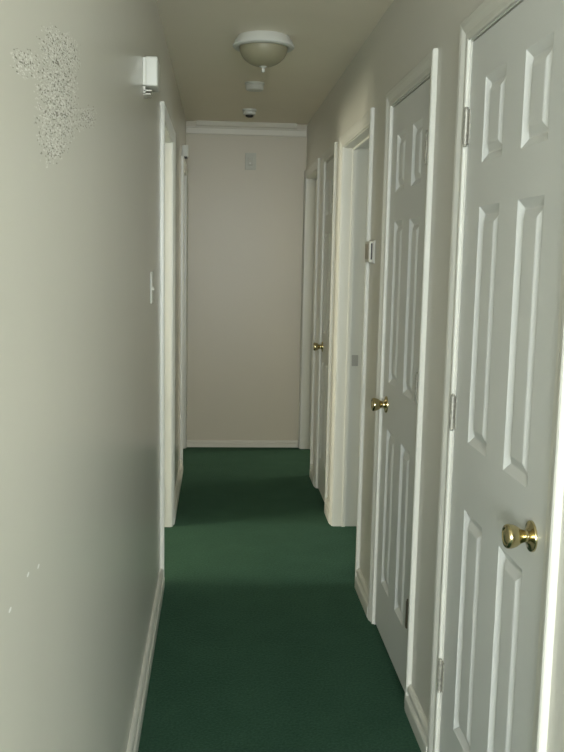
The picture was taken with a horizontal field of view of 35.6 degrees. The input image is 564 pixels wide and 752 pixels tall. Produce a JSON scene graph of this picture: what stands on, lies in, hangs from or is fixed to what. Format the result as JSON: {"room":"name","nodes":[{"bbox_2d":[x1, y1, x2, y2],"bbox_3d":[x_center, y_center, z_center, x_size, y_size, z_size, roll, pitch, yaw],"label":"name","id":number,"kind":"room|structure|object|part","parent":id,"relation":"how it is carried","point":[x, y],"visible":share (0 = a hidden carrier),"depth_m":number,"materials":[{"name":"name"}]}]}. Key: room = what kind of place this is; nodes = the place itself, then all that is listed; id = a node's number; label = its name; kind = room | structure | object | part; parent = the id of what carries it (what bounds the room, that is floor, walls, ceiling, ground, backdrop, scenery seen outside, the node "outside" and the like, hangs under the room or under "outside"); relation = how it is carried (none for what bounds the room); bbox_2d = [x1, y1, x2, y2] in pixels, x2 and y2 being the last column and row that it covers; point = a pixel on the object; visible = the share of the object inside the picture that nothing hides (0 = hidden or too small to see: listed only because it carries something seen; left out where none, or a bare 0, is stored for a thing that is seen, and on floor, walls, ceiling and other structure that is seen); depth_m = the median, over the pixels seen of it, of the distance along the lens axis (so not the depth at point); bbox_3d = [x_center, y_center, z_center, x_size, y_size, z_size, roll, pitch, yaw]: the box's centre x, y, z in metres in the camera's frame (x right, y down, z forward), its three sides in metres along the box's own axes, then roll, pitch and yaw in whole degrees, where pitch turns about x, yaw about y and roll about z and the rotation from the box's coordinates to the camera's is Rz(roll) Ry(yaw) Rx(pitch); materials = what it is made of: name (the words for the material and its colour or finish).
{"room":"home hallway","nodes":[
{"label":"home hallway","id":0,"kind":"room"},
{"bbox_2d":[0,0,185,751],"bbox_3d":[-0.575,-0.233,3.545,0.140,2.437,8.050,1,8,-4],"label":"wall","id":1,"kind":"structure","parent":0,"point":[80,136],"depth_m":1.55,"materials":[{"name":"paint"}]},
{"bbox_2d":[126,567,164,751],"bbox_3d":[-0.382,1.193,1.826,0.019,0.094,4.230,1,8,-4],"label":"baseboard","id":2,"kind":"structure","parent":1,"relation":"attached to","point":[137,720],"depth_m":2.99,"materials":[{"name":"paint"}]},
{"bbox_2d":[143,56,159,97],"bbox_3d":[-0.422,-0.961,2.836,0.047,0.115,0.120,1,8,-4],"label":"door chime","id":3,"kind":"object","parent":1,"relation":"attached to","point":[151,66],"visible":1,"depth_m":2.78,"materials":[{"name":"white plastic"}]},
{"bbox_3d":[-0.440,-0.974,2.833,0.010,0.085,0.112,1,8,-4],"label":"plate","id":4,"kind":"part","parent":3,"relation":"part of","materials":[{"name":"white plastic"}]},
{"bbox_2d":[143,86,152,97],"bbox_3d":[-0.433,-0.918,2.841,0.026,0.028,0.060,1,8,-4],"label":"vent","id":5,"kind":"object","parent":3,"relation":"attached to","point":[147,90],"depth_m":2.82,"materials":[{"name":"plastic"}]},
{"bbox_2d":[151,272,153,303],"bbox_3d":[-0.474,-0.325,3.221,0.012,0.114,0.070,1,8,-4],"label":"light switch","id":6,"kind":"object","parent":1,"relation":"attached to","point":[152,287],"visible":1,"depth_m":3.21,"materials":[{"name":"white plastic"}]},
{"bbox_2d":[151,272,152,303],"bbox_3d":[-0.477,-0.325,3.220,0.004,0.114,0.070,1,8,-4],"label":"switch plate","id":7,"kind":"object","parent":6,"relation":"attached to","point":[151,272],"depth_m":3.19,"materials":[{"name":"white plastic"}]},
{"bbox_2d":[160,101,175,575],"bbox_3d":[-0.626,-0.161,4.234,0.174,2.102,0.937,1,8,-4],"label":"door frame","id":8,"kind":"structure","parent":1,"relation":"attached to","point":[168,135],"depth_m":4.57,"materials":[{"name":"paint"}]},
{"bbox_3d":[-0.516,-0.099,3.805,0.017,2.102,0.057,1,8,-4],"label":"casing","id":9,"kind":"part","parent":8,"relation":"part of","materials":[{"name":"paint"}]},
{"bbox_3d":[-0.528,-1.173,4.098,0.017,0.057,0.937,1,8,-4],"label":"head casing","id":10,"kind":"part","parent":8,"relation":"part of","materials":[{"name":"paint"}]},
{"bbox_3d":[-0.579,-0.221,4.674,0.017,2.102,0.057,1,8,-4],"label":"casing","id":11,"kind":"part","parent":8,"relation":"part of","materials":[{"name":"paint"}]},
{"bbox_2d":[175,459,182,518],"bbox_3d":[-0.640,0.690,5.400,0.019,0.094,1.133,1,8,-4],"label":"baseboard","id":12,"kind":"structure","parent":1,"relation":"attached to","point":[180,470],"depth_m":5.40,"materials":[{"name":"paint"}]},
{"bbox_2d":[180,156,187,464],"bbox_3d":[-0.769,-0.440,6.215,0.174,2.102,0.809,1,8,-4],"label":"door frame","id":13,"kind":"structure","parent":1,"relation":"attached to","point":[184,168],"depth_m":6.46,"materials":[{"name":"paint"}]},
{"bbox_3d":[-0.664,-0.387,5.849,0.017,2.102,0.057,1,8,-4],"label":"casing","id":14,"kind":"part","parent":13,"relation":"part of","materials":[{"name":"paint"}]},
{"bbox_3d":[-0.671,-1.452,6.080,0.017,0.057,0.809,1,8,-4],"label":"head casing","id":15,"kind":"part","parent":13,"relation":"part of","materials":[{"name":"paint"}]},
{"bbox_3d":[-0.718,-0.491,6.592,0.017,2.102,0.057,1,8,-4],"label":"casing","id":16,"kind":"part","parent":13,"relation":"part of","materials":[{"name":"paint"}]},
{"bbox_2d":[182,145,187,158],"bbox_3d":[-0.637,-1.476,5.780,0.040,0.084,0.060,1,8,-4],"label":"wall sensor","id":17,"kind":"object","parent":1,"relation":"attached to","point":[184,147],"visible":0.82,"depth_m":5.75,"materials":[{"name":"white plastic"}]},
{"bbox_2d":[186,121,306,439],"bbox_3d":[-0.286,-0.667,6.699,0.891,2.437,0.140,1,8,-4],"label":"wall","id":18,"kind":"structure","parent":0,"point":[245,227],"depth_m":6.63,"materials":[{"name":"beige paint"}]},
{"bbox_2d":[187,440,297,447],"bbox_3d":[-0.304,0.524,6.787,0.857,0.054,0.015,1,8,-4],"label":"baseboard","id":19,"kind":"structure","parent":18,"relation":"attached to","point":[190,443],"depth_m":6.78,"materials":[{"name":"paint"}]},
{"bbox_2d":[186,120,305,136],"bbox_3d":[-0.260,-1.815,6.445,0.883,0.092,0.046,1,8,-4],"label":"crown molding","id":20,"kind":"structure","parent":18,"relation":"attached to","point":[202,127],"depth_m":6.44,"materials":[{"name":"paint"}]},
{"bbox_2d":[245,153,255,169],"bbox_3d":[-0.231,-1.589,6.495,0.082,0.122,0.015,1,8,-4],"label":"cover plate","id":21,"kind":"object","parent":18,"relation":"attached to","point":[250,158],"visible":1,"depth_m":6.49,"materials":[{"name":"white plastic"}]},
{"bbox_2d":[157,0,393,124],"bbox_3d":[-0.070,-1.270,1.790,8.200,0.120,11.600,1,8,-4],"label":"ceiling","id":22,"kind":"structure","parent":0,"point":[211,76],"depth_m":4.15,"materials":[{"name":"paint"}]},
{"bbox_2d":[242,108,256,117],"bbox_3d":[-0.217,-1.754,5.863,0.096,0.051,0.096,1,8,-4],"label":"smoke detector","id":23,"kind":"object","parent":22,"relation":"attached to","point":[248,112],"visible":1,"depth_m":5.83,"materials":[{"name":"white plastic"}]},
{"bbox_3d":[-0.217,-1.772,5.860,0.096,0.013,0.096,1,8,-4],"label":"plate","id":24,"kind":"part","parent":23,"relation":"part of","materials":[{"name":"white plastic"}]},
{"bbox_2d":[245,81,264,91],"bbox_3d":[-0.154,-1.627,4.944,0.112,0.045,0.112,1,8,-4],"label":"smoke detector","id":25,"kind":"object","parent":22,"relation":"attached to","point":[253,86],"visible":1,"depth_m":4.90,"materials":[{"name":"white plastic"}]},
{"bbox_3d":[-0.154,-1.644,4.941,0.112,0.012,0.112,1,8,-4],"label":"plate","id":26,"kind":"part","parent":25,"relation":"part of","materials":[{"name":"white plastic"}]},
{"bbox_2d":[233,30,293,72],"bbox_3d":[-0.083,-1.425,3.894,0.273,0.154,0.273,1,8,-4],"label":"ceiling light","id":27,"kind":"object","parent":22,"relation":"attached to","point":[262,49],"visible":1,"depth_m":3.81,"materials":[{"name":"white glass"}]},
{"bbox_3d":[-0.083,-1.415,3.895,0.214,0.082,0.214,1,8,-4],"label":"lamp shade","id":28,"kind":"part","parent":27,"relation":"part of","materials":[{"name":"white glass"}]},
{"bbox_2d":[138,447,420,751],"bbox_3d":[-0.120,1.262,2.143,8.200,0.120,11.600,1,8,-4],"label":"floor","id":29,"kind":"structure","parent":0,"point":[266,641],"depth_m":3.50,"materials":[{"name":"green carpet"}]},
{"bbox_2d":[306,0,563,751],"bbox_3d":[0.454,-0.223,3.621,0.140,2.437,8.050,1,8,-4],"label":"wall","id":30,"kind":"structure","parent":0,"point":[408,30],"depth_m":2.75,"materials":[{"name":"paint"}]},
{"bbox_2d":[298,158,319,468],"bbox_3d":[0.263,-0.423,6.239,0.174,2.102,0.913,1,8,-4],"label":"door frame","id":31,"kind":"structure","parent":30,"relation":"attached to","point":[312,173],"depth_m":6.59,"materials":[{"name":"paint"}]},
{"bbox_3d":[0.154,-0.483,6.656,0.017,2.102,0.057,1,8,-4],"label":"casing","id":32,"kind":"part","parent":31,"relation":"part of","materials":[{"name":"paint"}]},
{"bbox_3d":[0.204,-1.436,6.092,0.017,0.057,0.913,1,8,-4],"label":"head casing","id":33,"kind":"part","parent":31,"relation":"part of","materials":[{"name":"paint"}]},
{"bbox_3d":[0.215,-0.364,5.811,0.017,2.102,0.057,1,8,-4],"label":"casing","id":34,"kind":"part","parent":31,"relation":"part of","materials":[{"name":"paint"}]},
{"bbox_2d":[310,463,313,485],"bbox_3d":[0.205,0.650,5.805,0.019,0.094,0.235,1,8,-4],"label":"baseboard","id":35,"kind":"structure","parent":30,"relation":"attached to","point":[312,465],"depth_m":5.80,"materials":[{"name":"paint"}]},
{"bbox_2d":[313,158,333,502],"bbox_3d":[0.254,-0.261,5.263,0.092,2.022,0.462,1,8,-4],"label":"door","id":36,"kind":"structure","parent":30,"relation":"in","point":[324,347],"depth_m":5.31,"materials":[{"name":"paint"}]},
{"bbox_3d":[0.221,-0.181,5.429,0.054,0.051,0.051,1,8,-4],"label":"knob","id":37,"kind":"part","parent":36,"relation":"part of","materials":[{"name":"gold metal"}]},
{"bbox_2d":[314,142,337,504],"bbox_3d":[0.325,-0.285,5.262,0.157,2.102,0.595,1,8,-4],"label":"door frame","id":38,"kind":"structure","parent":30,"relation":"attached to","point":[331,152],"depth_m":5.37,"materials":[{"name":"paint"}]},
{"bbox_3d":[0.236,-0.323,5.522,0.017,2.102,0.057,1,8,-4],"label":"casing","id":39,"kind":"part","parent":38,"relation":"part of","materials":[{"name":"paint"}]},
{"bbox_3d":[0.275,-1.298,5.115,0.017,0.057,0.595,1,8,-4],"label":"head casing","id":40,"kind":"part","parent":38,"relation":"part of","materials":[{"name":"paint"}]},
{"bbox_3d":[0.274,-0.249,4.991,0.017,2.102,0.057,1,8,-4],"label":"casing","id":41,"kind":"part","parent":38,"relation":"part of","materials":[{"name":"paint"}]},
{"bbox_2d":[324,497,328,522],"bbox_3d":[0.262,0.763,5.005,0.019,0.094,0.194,1,8,-4],"label":"baseboard","id":42,"kind":"structure","parent":30,"relation":"attached to","point":[326,506],"depth_m":5.01,"materials":[{"name":"paint"}]},
{"bbox_2d":[329,107,374,576],"bbox_3d":[0.403,-0.150,4.302,0.174,2.102,0.962,1,8,-4],"label":"door frame","id":43,"kind":"structure","parent":30,"relation":"attached to","point":[356,144],"depth_m":4.68,"materials":[{"name":"paint"}]},
{"bbox_3d":[0.292,-0.214,4.743,0.017,2.102,0.057,1,8,-4],"label":"casing","id":44,"kind":"part","parent":43,"relation":"part of","materials":[{"name":"paint"}]},
{"bbox_3d":[0.393,-0.083,4.734,0.034,0.060,0.004,1,8,-4],"label":"strike plate","id":45,"kind":"part","parent":43,"relation":"part of","materials":[{"name":"metal"}]},
{"bbox_3d":[0.344,-1.163,4.155,0.017,0.057,0.962,1,8,-4],"label":"head casing","id":46,"kind":"part","parent":43,"relation":"part of","materials":[{"name":"paint"}]},
{"bbox_3d":[0.357,-0.088,3.849,0.017,2.102,0.057,1,8,-4],"label":"casing","id":47,"kind":"part","parent":43,"relation":"part of","materials":[{"name":"paint"}]},
{"bbox_2d":[355,568,368,617],"bbox_3d":[0.350,0.934,3.794,0.019,0.094,0.335,1,8,-4],"label":"baseboard","id":48,"kind":"structure","parent":30,"relation":"attached to","point":[362,590],"depth_m":3.79,"materials":[{"name":"paint"}]},
{"bbox_2d":[365,240,374,263],"bbox_3d":[0.368,-0.522,3.687,0.026,0.097,0.115,1,8,-4],"label":"thermostat","id":49,"kind":"object","parent":30,"relation":"attached to","point":[369,245],"visible":1,"depth_m":3.64,"materials":[{"name":"white plastic"}]},
{"bbox_3d":[0.357,-0.523,3.686,0.002,0.063,0.083,1,8,-4],"label":"plate","id":50,"kind":"part","parent":49,"relation":"part of","materials":[{"name":"beige plastic"}]},
{"bbox_3d":[0.378,-0.522,3.687,0.007,0.097,0.115,1,8,-4],"label":"plate","id":51,"kind":"part","parent":49,"relation":"part of","materials":[{"name":"white plastic"}]},
{"bbox_2d":[371,78,429,691],"bbox_3d":[0.408,0.040,3.129,0.092,2.022,0.612,1,8,-4],"label":"door","id":52,"kind":"structure","parent":30,"relation":"in","point":[410,116],"depth_m":3.11,"materials":[{"name":"paint"}]},
{"bbox_3d":[0.370,0.109,3.365,0.054,0.051,0.051,1,8,-4],"label":"knob","id":53,"kind":"part","parent":52,"relation":"part of","materials":[{"name":"gold metal"}]},
{"bbox_2d":[368,48,437,708],"bbox_3d":[0.479,0.015,3.127,0.157,2.102,0.745,1,8,-4],"label":"door frame","id":54,"kind":"structure","parent":30,"relation":"attached to","point":[426,68],"depth_m":2.88,"materials":[{"name":"paint"}]},
{"bbox_3d":[0.385,-0.033,3.462,0.017,2.102,0.057,1,8,-4],"label":"casing","id":55,"kind":"part","parent":54,"relation":"part of","materials":[{"name":"paint"}]},
{"bbox_3d":[0.429,-0.998,2.981,0.017,0.057,0.745,1,8,-4],"label":"head casing","id":56,"kind":"part","parent":54,"relation":"part of","materials":[{"name":"paint"}]},
{"bbox_3d":[0.434,0.062,2.782,0.017,2.102,0.057,1,8,-4],"label":"casing","id":57,"kind":"part","parent":54,"relation":"part of","materials":[{"name":"paint"}]},
{"bbox_2d":[405,684,427,751],"bbox_3d":[0.426,1.081,2.747,0.019,0.094,0.295,1,8,-4],"label":"baseboard","id":58,"kind":"structure","parent":30,"relation":"attached to","point":[418,721],"depth_m":2.74,"materials":[{"name":"paint"}]},
{"bbox_2d":[427,0,563,751],"bbox_3d":[0.556,0.166,2.056,0.157,2.102,0.835,1,8,-4],"label":"door frame","id":59,"kind":"structure","parent":30,"relation":"attached to","point":[488,13],"depth_m":2.30,"materials":[{"name":"paint"}]},
{"bbox_3d":[0.459,0.111,2.435,0.017,2.102,0.057,1,8,-4],"label":"casing","id":60,"kind":"part","parent":59,"relation":"part of","materials":[{"name":"paint"}]},
{"bbox_3d":[0.507,-0.847,1.909,0.017,0.057,0.835,1,8,-4],"label":"head casing","id":61,"kind":"part","parent":59,"relation":"part of","materials":[{"name":"paint"}]},
{"bbox_3d":[0.514,0.219,1.666,0.017,2.102,0.057,1,8,-4],"label":"casing","id":62,"kind":"part","parent":59,"relation":"part of","materials":[{"name":"paint"}]},
{"bbox_2d":[437,0,563,751],"bbox_3d":[0.485,0.191,2.056,0.092,2.022,0.713,1,8,-4],"label":"door","id":63,"kind":"structure","parent":30,"relation":"in","point":[501,409],"depth_m":1.98,"materials":[{"name":"paint"}]},
{"bbox_3d":[0.483,0.329,1.802,0.054,0.051,0.051,1,8,-4],"label":"knob","id":64,"kind":"part","parent":63,"relation":"part of","materials":[{"name":"gold metal"}]}
]}

